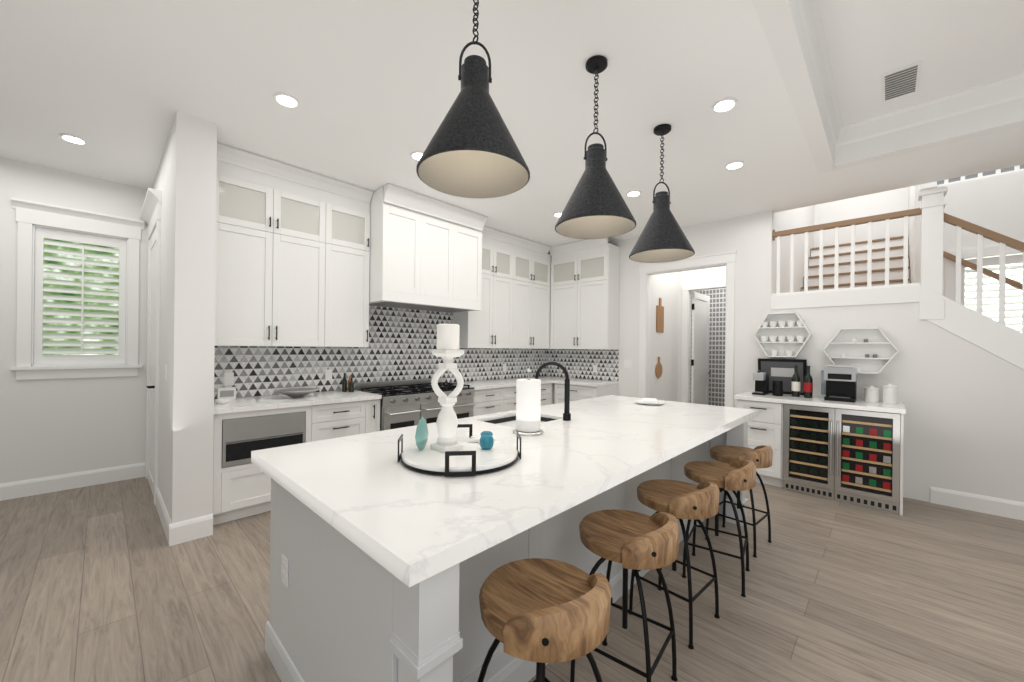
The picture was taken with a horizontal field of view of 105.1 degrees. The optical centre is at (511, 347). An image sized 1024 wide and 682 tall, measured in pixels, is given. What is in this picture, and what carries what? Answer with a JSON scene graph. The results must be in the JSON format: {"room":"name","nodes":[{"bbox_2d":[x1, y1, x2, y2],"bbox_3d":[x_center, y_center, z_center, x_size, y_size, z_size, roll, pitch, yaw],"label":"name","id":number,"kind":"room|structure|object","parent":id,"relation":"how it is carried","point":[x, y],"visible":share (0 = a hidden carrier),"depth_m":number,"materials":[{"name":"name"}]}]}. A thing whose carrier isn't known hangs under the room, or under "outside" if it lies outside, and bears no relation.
{"room":"kitchen","nodes":[
{"label":"kitchen","id":0,"kind":"room"},
{"bbox_2d":[0,157,147,483],"bbox_3d":[-5.349,-0.174,2.755,0.140,3.050,4.580,1,0,44],"label":"wall","id":1,"kind":"structure","parent":0,"point":[51,427],"depth_m":3.75,"materials":[{"name":"white paint"}]},
{"bbox_2d":[0,462,145,500],"bbox_3d":[-5.388,1.276,2.618,0.016,0.150,4.350,1,0,44],"label":"baseboard","id":2,"kind":"structure","parent":1,"relation":"attached to","point":[30,487],"depth_m":3.78,"materials":[{"name":"white paint"}]},
{"bbox_2d":[10,197,144,379],"bbox_3d":[-4.234,-0.522,3.872,0.200,1.630,0.870,1,0,44],"label":"window","id":3,"kind":"structure","parent":1,"relation":"in","point":[29,214],"depth_m":3.74,"materials":[{"name":"white paint"}]},
{"bbox_2d":[34,227,125,364],"bbox_3d":[-4.234,-0.482,3.871,0.078,1.284,0.604,1,0,44],"label":"window shutter","id":4,"kind":"object","parent":3,"relation":"attached to","point":[41,234],"visible":1,"depth_m":3.85,"materials":[{"name":"white paint"}]},
{"bbox_2d":[152,111,216,522],"bbox_3d":[-3.043,-0.148,3.558,2.080,3.050,0.230,1,0,44],"label":"wall","id":5,"kind":"structure","parent":0,"point":[185,179],"depth_m":2.85,"materials":[{"name":"white paint"}]},
{"bbox_2d":[140,188,161,504],"bbox_3d":[-3.501,-0.004,3.776,1.100,2.750,0.085,1,0,44],"label":"door frame","id":6,"kind":"structure","parent":5,"relation":"attached to","point":[150,215],"depth_m":3.73,"materials":[{"name":"white paint"}]},
{"bbox_2d":[155,487,175,545],"bbox_3d":[-2.748,1.305,3.091,1.016,0.150,0.016,1,0,44],"label":"baseboard","id":7,"kind":"structure","parent":5,"relation":"attached to","point":[169,528],"depth_m":2.90,"materials":[{"name":"white paint"}]},
{"bbox_2d":[281,306,512,380],"bbox_3d":[-1.061,-0.127,5.239,0.120,3.050,4.940,1,0,44],"label":"wall","id":8,"kind":"structure","parent":0,"point":[401,308],"depth_m":4.96,"materials":[{"name":"white paint"}]},
{"bbox_2d":[215,143,372,346],"bbox_3d":[-2.086,-0.836,3.783,0.395,1.646,1.368,1,0,44],"label":"upper cabinet","id":9,"kind":"object","parent":8,"relation":"attached to","point":[292,266],"visible":0.94,"depth_m":3.62,"materials":[{"name":"white paint"}]},
{"bbox_2d":[214,306,546,399],"bbox_3d":[-1.053,-0.001,5.148,0.013,0.957,4.809,1,0,44],"label":"backsplash","id":10,"kind":"structure","parent":8,"relation":"attached to","point":[402,344],"depth_m":4.59,"materials":[{"name":"tile"}]},
{"bbox_2d":[369,183,487,312],"bbox_3d":[-1.029,-1.062,4.665,0.698,1.170,1.352,1,0,44],"label":"range hood","id":11,"kind":"object","parent":8,"relation":"attached to","point":[425,253],"visible":0.96,"depth_m":4.36,"materials":[{"name":"white paint"}]},
{"bbox_2d":[453,226,552,348],"bbox_3d":[0.045,-0.813,6.006,0.397,1.644,2.064,1,0,44],"label":"upper cabinet","id":12,"kind":"object","parent":8,"relation":"attached to","point":[535,295],"depth_m":5.76,"materials":[{"name":"white paint"}]},
{"bbox_2d":[0,477,1023,681],"bbox_3d":[0.482,1.445,3.123,13.600,0.060,13.200,1,0,44],"label":"floor","id":13,"kind":"structure","parent":0,"point":[105,582],"depth_m":2.20,"materials":[{"name":"brown wood"}]},
{"bbox_2d":[213,406,312,524],"bbox_3d":[-2.254,0.945,3.460,0.628,0.880,0.706,1,0,44],"label":"base cabinet","id":14,"kind":"object","parent":13,"relation":"on","point":[244,427],"depth_m":3.16,"materials":[{"name":"white paint"}]},
{"bbox_2d":[214,390,380,413],"bbox_3d":[-2.020,0.513,3.687,0.645,0.090,1.369,1,0,44],"label":"countertop","id":15,"kind":"structure","parent":14,"relation":"on","point":[274,402],"depth_m":3.50,"materials":[{"name":"white stone"}]},
{"bbox_2d":[215,399,230,403],"bbox_3d":[-2.396,0.445,3.258,0.110,0.035,0.110,1,0,44],"label":"bowl","id":16,"kind":"object","parent":15,"relation":"on","point":[222,401],"visible":1,"depth_m":3.23,"materials":[{"name":"white ceramic"}]},
{"bbox_2d":[217,387,235,399],"bbox_3d":[-2.522,0.406,3.468,0.037,0.110,0.130,1,0,44],"label":"block sign","id":17,"kind":"object","parent":15,"relation":"on","point":[227,393],"visible":0.85,"depth_m":3.46,"materials":[{"name":"white wood"}]},
{"bbox_2d":[273,388,319,397],"bbox_3d":[-2.024,0.429,3.704,0.280,0.075,0.402,1,0,44],"label":"bowl","id":18,"kind":"object","parent":15,"relation":"on","point":[296,392],"visible":1,"depth_m":3.66,"materials":[{"name":"white ceramic"}]},
{"bbox_2d":[342,373,346,391],"bbox_3d":[-1.793,0.369,4.205,0.049,0.200,0.050,1,0,44],"label":"olive oil","id":19,"kind":"object","parent":15,"relation":"on","point":[344,382],"depth_m":4.19,"materials":[{"name":"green glass"}]},
{"bbox_2d":[348,377,353,391],"bbox_3d":[-1.708,0.395,4.178,0.049,0.150,0.050,1,0,44],"label":"olive oil","id":20,"kind":"object","parent":15,"relation":"on","point":[350,385],"depth_m":4.17,"materials":[{"name":"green glass"}]},
{"bbox_2d":[313,402,372,440],"bbox_3d":[-1.841,0.950,3.892,0.628,0.880,0.591,1,0,44],"label":"base cabinet","id":21,"kind":"object","parent":13,"relation":"on","point":[342,419],"depth_m":3.70,"materials":[{"name":"white paint"}]},
{"bbox_2d":[373,398,381,431],"bbox_3d":[-1.611,0.952,4.132,0.628,0.880,0.155,1,0,44],"label":"base cabinet","id":22,"kind":"object","parent":13,"relation":"on","point":[376,401],"depth_m":3.95,"materials":[{"name":"white paint"}]},
{"bbox_2d":[355,378,474,430],"bbox_3d":[-1.092,0.898,4.594,0.697,1.000,1.208,1,0,44],"label":"range","id":23,"kind":"object","parent":13,"relation":"on","point":[407,403],"visible":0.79,"depth_m":4.33,"materials":[{"name":"silver metal"}]},
{"bbox_2d":[445,376,564,415],"bbox_3d":[0.064,0.951,5.869,0.643,0.918,2.210,1,0,44],"label":"base cabinet","id":24,"kind":"object","parent":13,"relation":"on","point":[494,396],"depth_m":5.25,"materials":[{"name":"white paint"}]},
{"bbox_2d":[265,419,750,681],"bbox_3d":[0.403,0.980,2.528,1.261,0.869,3.162,1,0,44],"label":"kitchen island","id":25,"kind":"object","parent":13,"relation":"on","point":[335,614],"depth_m":1.45,"materials":[{"name":"paint"},{"name":"quartz"}]},
{"bbox_2d":[251,395,757,590],"bbox_3d":[0.413,0.520,2.527,1.350,0.050,3.270,1,0,44],"label":"island countertop","id":26,"kind":"structure","parent":25,"relation":"on","point":[417,526],"depth_m":1.50,"materials":[{"name":"white stone"}]},
{"bbox_2d":[398,424,520,476],"bbox_3d":[-0.227,0.438,1.735,0.507,0.098,0.507,1,0,44],"label":"marble tray","id":27,"kind":"object","parent":26,"relation":"on","point":[472,459],"visible":0.9,"depth_m":1.60,"materials":[{"name":"stone"}]},
{"bbox_2d":[415,417,428,449],"bbox_3d":[-0.399,0.377,1.742,0.078,0.145,0.104,1,0,44],"label":"fish","id":28,"kind":"object","parent":27,"relation":"on","point":[421,436],"visible":1,"depth_m":1.71},
{"bbox_2d":[430,322,464,452],"bbox_3d":[-0.288,0.168,1.755,0.104,0.565,0.121,1,0,44],"label":"candle holder","id":29,"kind":"object","parent":27,"relation":"on","point":[448,351],"visible":1,"depth_m":1.73,"materials":[{"name":"white ceramic"}]},
{"bbox_2d":[466,436,494,442],"bbox_3d":[-0.157,0.444,1.904,0.132,0.016,0.138,1,0,44],"label":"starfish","id":30,"kind":"object","parent":27,"relation":"on","point":[474,439],"visible":0.52,"depth_m":1.87,"materials":[{"name":"white ceramic"}]},
{"bbox_2d":[480,431,493,449],"bbox_3d":[-0.114,0.415,1.766,0.064,0.075,0.064,1,0,44],"label":"owl","id":31,"kind":"object","parent":27,"relation":"on","point":[486,440],"visible":1,"depth_m":1.74,"materials":[{"name":"teal ceramic"}]},
{"bbox_2d":[487,415,546,426],"bbox_3d":[0.061,0.636,2.717,0.410,0.249,0.550,1,0,44],"label":"sink","id":32,"kind":"object","parent":26,"relation":"in","point":[511,419],"depth_m":2.84,"materials":[{"name":"grey metal"}]},
{"bbox_2d":[513,368,542,435],"bbox_3d":[0.096,0.304,2.272,0.176,0.373,0.176,1,0,44],"label":"paper towel holder","id":33,"kind":"object","parent":26,"relation":"on","point":[528,406],"visible":0.98,"depth_m":2.21,"materials":[{"name":"white paper"}]},
{"bbox_2d":[535,362,570,420],"bbox_3d":[0.298,0.294,2.720,0.220,0.397,0.215,1,0,44],"label":"island faucet","id":34,"kind":"object","parent":26,"relation":"on","point":[566,415],"visible":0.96,"depth_m":2.67,"materials":[{"name":"black metal"}]},
{"bbox_2d":[634,398,665,404],"bbox_3d":[1.240,0.484,3.542,0.273,0.038,0.273,1,0,44],"label":"plate","id":35,"kind":"object","parent":26,"relation":"on","point":[650,401],"visible":1,"depth_m":3.50,"materials":[{"name":"white ceramic"}]},
{"bbox_2d":[477,558,612,681],"bbox_3d":[0.090,1.048,1.209,0.403,0.727,0.400,1,0,44],"label":"stool","id":36,"kind":"object","parent":13,"relation":"on","point":[540,612],"visible":1,"depth_m":1.11,"materials":[{"name":"brown wood"}]},
{"bbox_2d":[552,378,617,403],"bbox_3d":[1.106,0.962,5.951,0.750,0.918,0.650,1,0,44],"label":"base cabinet","id":37,"kind":"object","parent":13,"relation":"on","point":[580,389],"depth_m":5.74,"materials":[{"name":"white paint"}]},
{"bbox_2d":[570,510,679,681],"bbox_3d":[0.485,1.052,1.650,0.402,0.727,0.398,1,0,44],"label":"stool","id":38,"kind":"object","parent":13,"relation":"on","point":[635,541],"visible":0.83,"depth_m":1.56,"materials":[{"name":"brown wood"}]},
{"bbox_2d":[628,479,719,648],"bbox_3d":[0.865,1.056,2.076,0.402,0.727,0.397,1,0,44],"label":"stool","id":39,"kind":"object","parent":13,"relation":"on","point":[680,500],"visible":0.79,"depth_m":1.96,"materials":[{"name":"brown wood"}]},
{"bbox_2d":[682,460,755,596],"bbox_3d":[1.301,1.061,2.475,0.404,0.727,0.401,1,0,44],"label":"stool","id":40,"kind":"object","parent":13,"relation":"on","point":[735,476],"visible":0.83,"depth_m":2.40,"materials":[{"name":"brown wood"}]},
{"bbox_2d":[705,445,772,557],"bbox_3d":[1.681,1.065,2.899,0.402,0.727,0.397,1,0,44],"label":"stool","id":41,"kind":"object","parent":13,"relation":"on","point":[760,457],"visible":0.67,"depth_m":2.82,"materials":[{"name":"brown wood"}]},
{"bbox_2d":[736,399,793,487],"bbox_3d":[2.802,1.001,4.349,0.430,0.880,0.620,1,0,44],"label":"base cabinet","id":42,"kind":"object","parent":13,"relation":"on","point":[766,426],"depth_m":4.07,"materials":[{"name":"white paint"}]},
{"bbox_2d":[783,404,834,499],"bbox_3d":[3.076,1.008,4.029,0.399,0.872,0.634,1,0,44],"label":"wine fridge","id":43,"kind":"object","parent":42,"relation":"in","point":[809,452],"visible":1,"depth_m":3.84,"materials":[{"name":"black"}]},
{"bbox_2d":[734,391,905,414],"bbox_3d":[3.112,0.544,4.041,1.320,0.040,0.645,1,0,44],"label":"countertop","id":44,"kind":"structure","parent":42,"relation":"on","point":[899,408],"depth_m":3.80,"materials":[{"name":"white stone"}]},
{"bbox_2d":[752,369,768,394],"bbox_3d":[2.799,0.380,4.418,0.120,0.280,0.260,1,0,44],"label":"machine","id":45,"kind":"object","parent":44,"relation":"on","point":[760,378],"visible":1,"depth_m":4.38,"materials":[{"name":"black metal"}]},
{"bbox_2d":[772,380,782,395],"bbox_3d":[2.887,0.436,4.264,0.096,0.170,0.096,1,0,44],"label":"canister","id":46,"kind":"object","parent":44,"relation":"on","point":[777,387],"visible":1,"depth_m":4.23,"materials":[{"name":"black metal"}]},
{"bbox_2d":[758,358,806,394],"bbox_3d":[3.070,0.326,4.468,0.460,0.400,0.071,1,0,44],"label":"picture frame","id":47,"kind":"object","parent":44,"relation":"on","point":[783,370],"visible":0.77,"depth_m":4.44,"materials":[{"name":"black wood"}]},
{"bbox_2d":[791,365,799,396],"bbox_3d":[3.052,0.355,4.218,0.076,0.335,0.077,1,0,44],"label":"wine bottle","id":48,"kind":"object","parent":44,"relation":"on","point":[795,387],"depth_m":4.20,"materials":[{"name":"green glass"}]},
{"bbox_2d":[804,366,812,397],"bbox_3d":[3.110,0.356,4.121,0.076,0.335,0.077,1,0,44],"label":"wine bottle","id":49,"kind":"object","parent":44,"relation":"on","point":[808,387],"depth_m":4.09,"materials":[{"name":"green glass"}]},
{"bbox_2d":[821,365,856,402],"bbox_3d":[3.290,0.347,3.958,0.275,0.357,0.307,1,0,44],"label":"coffee maker","id":50,"kind":"object","parent":44,"relation":"on","point":[841,383],"visible":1,"depth_m":3.89,"materials":[{"name":"black metal"}]},
{"bbox_2d":[834,408,899,513],"bbox_3d":[3.380,1.011,3.738,0.436,0.872,0.634,1,0,44],"label":"wine fridge","id":51,"kind":"object","parent":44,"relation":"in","point":[867,459],"visible":1,"depth_m":3.55,"materials":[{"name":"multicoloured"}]},
{"bbox_2d":[864,386,878,402],"bbox_3d":[3.512,0.449,3.832,0.107,0.157,0.107,1,0,38],"label":"canister","id":52,"kind":"object","parent":44,"relation":"on","point":[871,393],"depth_m":3.79,"materials":[{"name":"white ceramic"}]},
{"bbox_2d":[882,384,897,403],"bbox_3d":[3.592,0.435,3.728,0.107,0.187,0.107,1,0,38],"label":"canister","id":53,"kind":"object","parent":44,"relation":"on","point":[890,393],"depth_m":3.69,"materials":[{"name":"white ceramic"}]},
{"bbox_2d":[801,236,909,290],"bbox_3d":[5.522,-0.129,4.647,3.508,3.200,3.228,1,0,44],"label":"stair","id":54,"kind":"structure","parent":13,"relation":"on","point":[895,261],"depth_m":6.06,"materials":[{"name":"white paint"}]},
{"bbox_2d":[772,186,1023,333],"bbox_3d":[4.740,-0.089,3.703,3.705,2.798,1.167,1,0,44],"label":"stair railing","id":55,"kind":"object","parent":54,"relation":"attached to","point":[934,216],"depth_m":3.72,"materials":[{"name":"white paint"}]},
{"bbox_2d":[0,0,1023,253],"bbox_3d":[0.274,-1.697,2.870,13.600,0.120,12.500,1,0,44],"label":"ceiling","id":56,"kind":"structure","parent":0,"point":[374,86],"depth_m":2.57,"materials":[{"name":"white paint"}]},
{"bbox_2d":[59,134,86,144],"bbox_3d":[-3.516,-1.671,3.148,0.149,0.012,0.149,1,0,38],"label":"recessed light","id":57,"kind":"object","parent":56,"relation":"in","point":[70,138],"depth_m":3.14,"materials":[{"name":"white paint"}]},
{"bbox_2d":[274,92,298,107],"bbox_3d":[-1.503,-1.649,2.619,0.149,0.012,0.149,1,0,38],"label":"recessed light","id":58,"kind":"object","parent":56,"relation":"in","point":[284,99],"depth_m":2.61,"materials":[{"name":"white paint"}]},
{"bbox_2d":[411,151,423,160],"bbox_3d":[-0.791,-1.642,3.363,0.149,0.012,0.149,1,0,5],"label":"recessed light","id":59,"kind":"object","parent":56,"relation":"in","point":[416,155],"depth_m":3.33,"materials":[{"name":"white paint"}]},
{"bbox_2d":[416,0,529,197],"bbox_3d":[-0.149,-1.166,1.595,0.456,0.948,0.456,1,0,44],"label":"pendant light","id":60,"kind":"object","parent":56,"relation":"hanging from","point":[471,150],"visible":1,"depth_m":1.56,"materials":[{"name":"metal"}]},
{"bbox_2d":[553,212,561,216],"bbox_3d":[0.578,-1.626,4.793,0.149,0.012,0.149,1,0,38],"label":"recessed light","id":61,"kind":"object","parent":56,"relation":"in","point":[557,214],"depth_m":4.77,"materials":[{"name":"white paint"}]},
{"bbox_2d":[555,55,635,238],"bbox_3d":[0.480,-1.159,2.252,0.456,0.948,0.456,1,0,44],"label":"pendant light","id":62,"kind":"object","parent":56,"relation":"hanging from","point":[596,206],"visible":1,"depth_m":2.20,"materials":[{"name":"metal"}]},
{"bbox_2d":[626,190,640,196],"bbox_3d":[1.279,-1.619,4.123,0.149,0.012,0.149,1,0,20],"label":"recessed light","id":63,"kind":"object","parent":56,"relation":"in","point":[634,193],"depth_m":4.10,"materials":[{"name":"white paint"}]},
{"bbox_2d":[629,124,694,262],"bbox_3d":[1.109,-1.152,2.910,0.456,0.948,0.456,1,0,44],"label":"pendant light","id":64,"kind":"object","parent":56,"relation":"hanging from","point":[662,238],"visible":1,"depth_m":2.85,"materials":[{"name":"metal"}]},
{"bbox_2d":[712,97,736,112],"bbox_3d":[1.418,-1.617,2.619,0.149,0.012,0.149,1,0,38],"label":"recessed light","id":65,"kind":"object","parent":56,"relation":"in","point":[718,106],"depth_m":2.61,"materials":[{"name":"white paint"}]},
{"bbox_2d":[725,161,743,169],"bbox_3d":[1.965,-1.611,3.466,0.149,0.012,0.149,1,0,38],"label":"recessed light","id":66,"kind":"object","parent":56,"relation":"in","point":[735,164],"depth_m":3.46,"materials":[{"name":"white paint"}]},
{"bbox_2d":[650,272,677,401],"bbox_3d":[2.335,-0.089,6.155,0.120,3.050,1.080,1,0,44],"label":"wall","id":67,"kind":"structure","parent":0,"point":[666,346],"depth_m":6.14,"materials":[{"name":"white paint"}]},
{"bbox_2d":[655,298,663,377],"bbox_3d":[2.238,-0.150,5.947,0.018,1.210,0.255,1,0,44],"label":"cutting boards","id":68,"kind":"object","parent":67,"relation":"hanging from","point":[659,323],"visible":0.98,"depth_m":5.93,"materials":[{"name":"brown wood"}]},
{"bbox_2d":[678,266,725,401],"bbox_3d":[3.256,-0.079,6.104,1.520,3.050,0.120,1,0,44],"label":"wall","id":69,"kind":"structure","parent":0,"point":[716,273],"depth_m":6.42,"materials":[{"name":"white paint"}]},
{"bbox_2d":[691,291,710,404],"bbox_3d":[3.258,0.256,6.727,0.087,2.360,0.792,1,0,44],"label":"door","id":70,"kind":"structure","parent":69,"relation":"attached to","point":[700,373],"depth_m":6.70,"materials":[{"name":"white paint"}]},
{"bbox_2d":[681,280,725,402],"bbox_3d":[3.183,0.205,6.154,0.990,2.480,0.145,1,0,44],"label":"door frame","id":71,"kind":"structure","parent":69,"relation":"attached to","point":[686,344],"depth_m":6.40,"materials":[{"name":"white paint"}]},
{"bbox_2d":[690,288,725,405],"bbox_3d":[4.196,-0.069,7.419,2.200,3.050,0.120,1,0,44],"label":"wall","id":72,"kind":"structure","parent":0,"point":[717,350],"depth_m":7.56,"materials":[{"name":"paper"}]},
{"bbox_2d":[549,171,1023,501],"bbox_3d":[3.986,-1.046,3.754,9.450,5.000,0.120,1,0,44],"label":"wall","id":73,"kind":"structure","parent":0,"point":[961,399],"depth_m":4.12,"materials":[{"name":"white paint"}]},
{"bbox_2d":[546,349,618,380],"bbox_3d":[1.105,0.263,6.402,1.383,0.477,0.013,1,0,44],"label":"backsplash","id":74,"kind":"structure","parent":73,"relation":"attached to","point":[593,364],"depth_m":6.32,"materials":[{"name":"tile"}]},
{"bbox_2d":[549,238,619,349],"bbox_3d":[1.126,-0.801,6.125,0.990,1.644,0.398,1,0,44],"label":"upper cabinet","id":75,"kind":"object","parent":73,"relation":"attached to","point":[584,312],"depth_m":5.96,"materials":[{"name":"white paint"}]},
{"bbox_2d":[624,360,631,367],"bbox_3d":[1.719,0.239,5.818,0.120,0.120,0.006,1,0,44],"label":"switch plate","id":76,"kind":"object","parent":73,"relation":"attached to","point":[627,363],"depth_m":5.82,"materials":[{"name":"white paint"}]},
{"bbox_2d":[638,250,736,406],"bbox_3d":[2.336,0.118,5.312,1.270,2.635,0.174,1,0,44],"label":"trim","id":77,"kind":"structure","parent":73,"relation":"attached to","point":[722,259],"depth_m":5.21,"materials":[{"name":"white paint"}]},
{"bbox_2d":[754,312,811,356],"bbox_3d":[3.068,-0.146,4.461,0.539,0.500,0.100,1,0,44],"label":"shelf","id":78,"kind":"object","parent":73,"relation":"attached to","point":[787,334],"visible":1,"depth_m":4.47,"materials":[{"name":"white paint"}]},
{"bbox_2d":[823,328,898,373],"bbox_3d":[3.543,0.029,4.005,0.579,0.460,0.100,1,0,44],"label":"shelf","id":79,"kind":"object","parent":73,"relation":"attached to","point":[869,350],"visible":0.9,"depth_m":4.01,"materials":[{"name":"white paint"}]},
{"bbox_2d":[771,285,1023,369],"bbox_3d":[4.464,0.612,3.274,3.910,2.405,0.143,1,0,44],"label":"trim","id":80,"kind":"structure","parent":73,"relation":"attached to","point":[996,338],"depth_m":3.62,"materials":[{"name":"white paint"}]},
{"bbox_2d":[919,165,1023,189],"bbox_3d":[6.146,-2.323,3.320,3.750,1.000,0.140,1,0,44],"label":"railing","id":81,"kind":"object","parent":73,"relation":"on","point":[934,184],"depth_m":4.35,"materials":[{"name":"white paint"}]},
{"bbox_2d":[930,486,1023,520],"bbox_3d":[4.978,1.390,2.685,2.900,0.150,0.016,1,0,44],"label":"baseboard","id":82,"kind":"structure","parent":73,"relation":"attached to","point":[957,499],"depth_m":3.48,"materials":[{"name":"white paint"}]},
{"bbox_2d":[945,245,1022,300],"bbox_3d":[5.366,-0.481,3.936,1.380,1.200,0.040,1,0,44],"label":"window","id":83,"kind":"structure","parent":73,"relation":"in","point":[950,272],"depth_m":4.36,"materials":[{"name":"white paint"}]},
{"bbox_2d":[961,254,1022,332],"bbox_3d":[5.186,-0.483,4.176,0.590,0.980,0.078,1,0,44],"label":"window blinds","id":84,"kind":"object","parent":83,"relation":"attached to","point":[1010,259],"depth_m":4.20,"materials":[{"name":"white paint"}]},
{"bbox_2d":[818,0,1023,124],"bbox_3d":[1.850,-1.890,-1.350,5.490,0.300,8.580,1,0,44],"label":"ceiling tray","id":85,"kind":"object","parent":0,"point":[954,46],"depth_m":2.48,"materials":[{"name":"white paint"}]},
{"bbox_2d":[752,0,847,173],"bbox_3d":[-0.062,-1.785,0.466,0.177,0.312,8.560,1,0,44],"label":"ceiling beam","id":86,"kind":"structure","parent":85,"relation":"attached to","point":[794,32],"depth_m":2.41,"materials":[{"name":"white paint"}]},
{"bbox_2d":[881,60,921,101],"bbox_3d":[2.789,-1.899,2.819,0.200,0.019,0.400,1,0,44],"label":"air vent grille","id":87,"kind":"object","parent":85,"relation":"attached to","point":[901,81],"visible":1,"depth_m":2.79,"materials":[{"name":"white metal"}]},
{"bbox_2d":[844,72,1023,166],"bbox_3d":[4.817,-1.731,1.598,5.280,0.312,0.177,1,0,44],"label":"ceiling beam","id":88,"kind":"structure","parent":85,"relation":"attached to","point":[996,106],"depth_m":3.02,"materials":[{"name":"white paint"}]},
{"label":"outside","id":89,"kind":"structure","parent":0,"visible":0},
{"bbox_2d":[43,238,118,354],"bbox_3d":[-4.426,-0.484,4.055,0.010,1.910,1.230,1,0,44],"label":"window","id":90,"kind":"structure","parent":89,"point":[76,279],"depth_m":4.03,"materials":[{"name":"green glass"}]}
]}

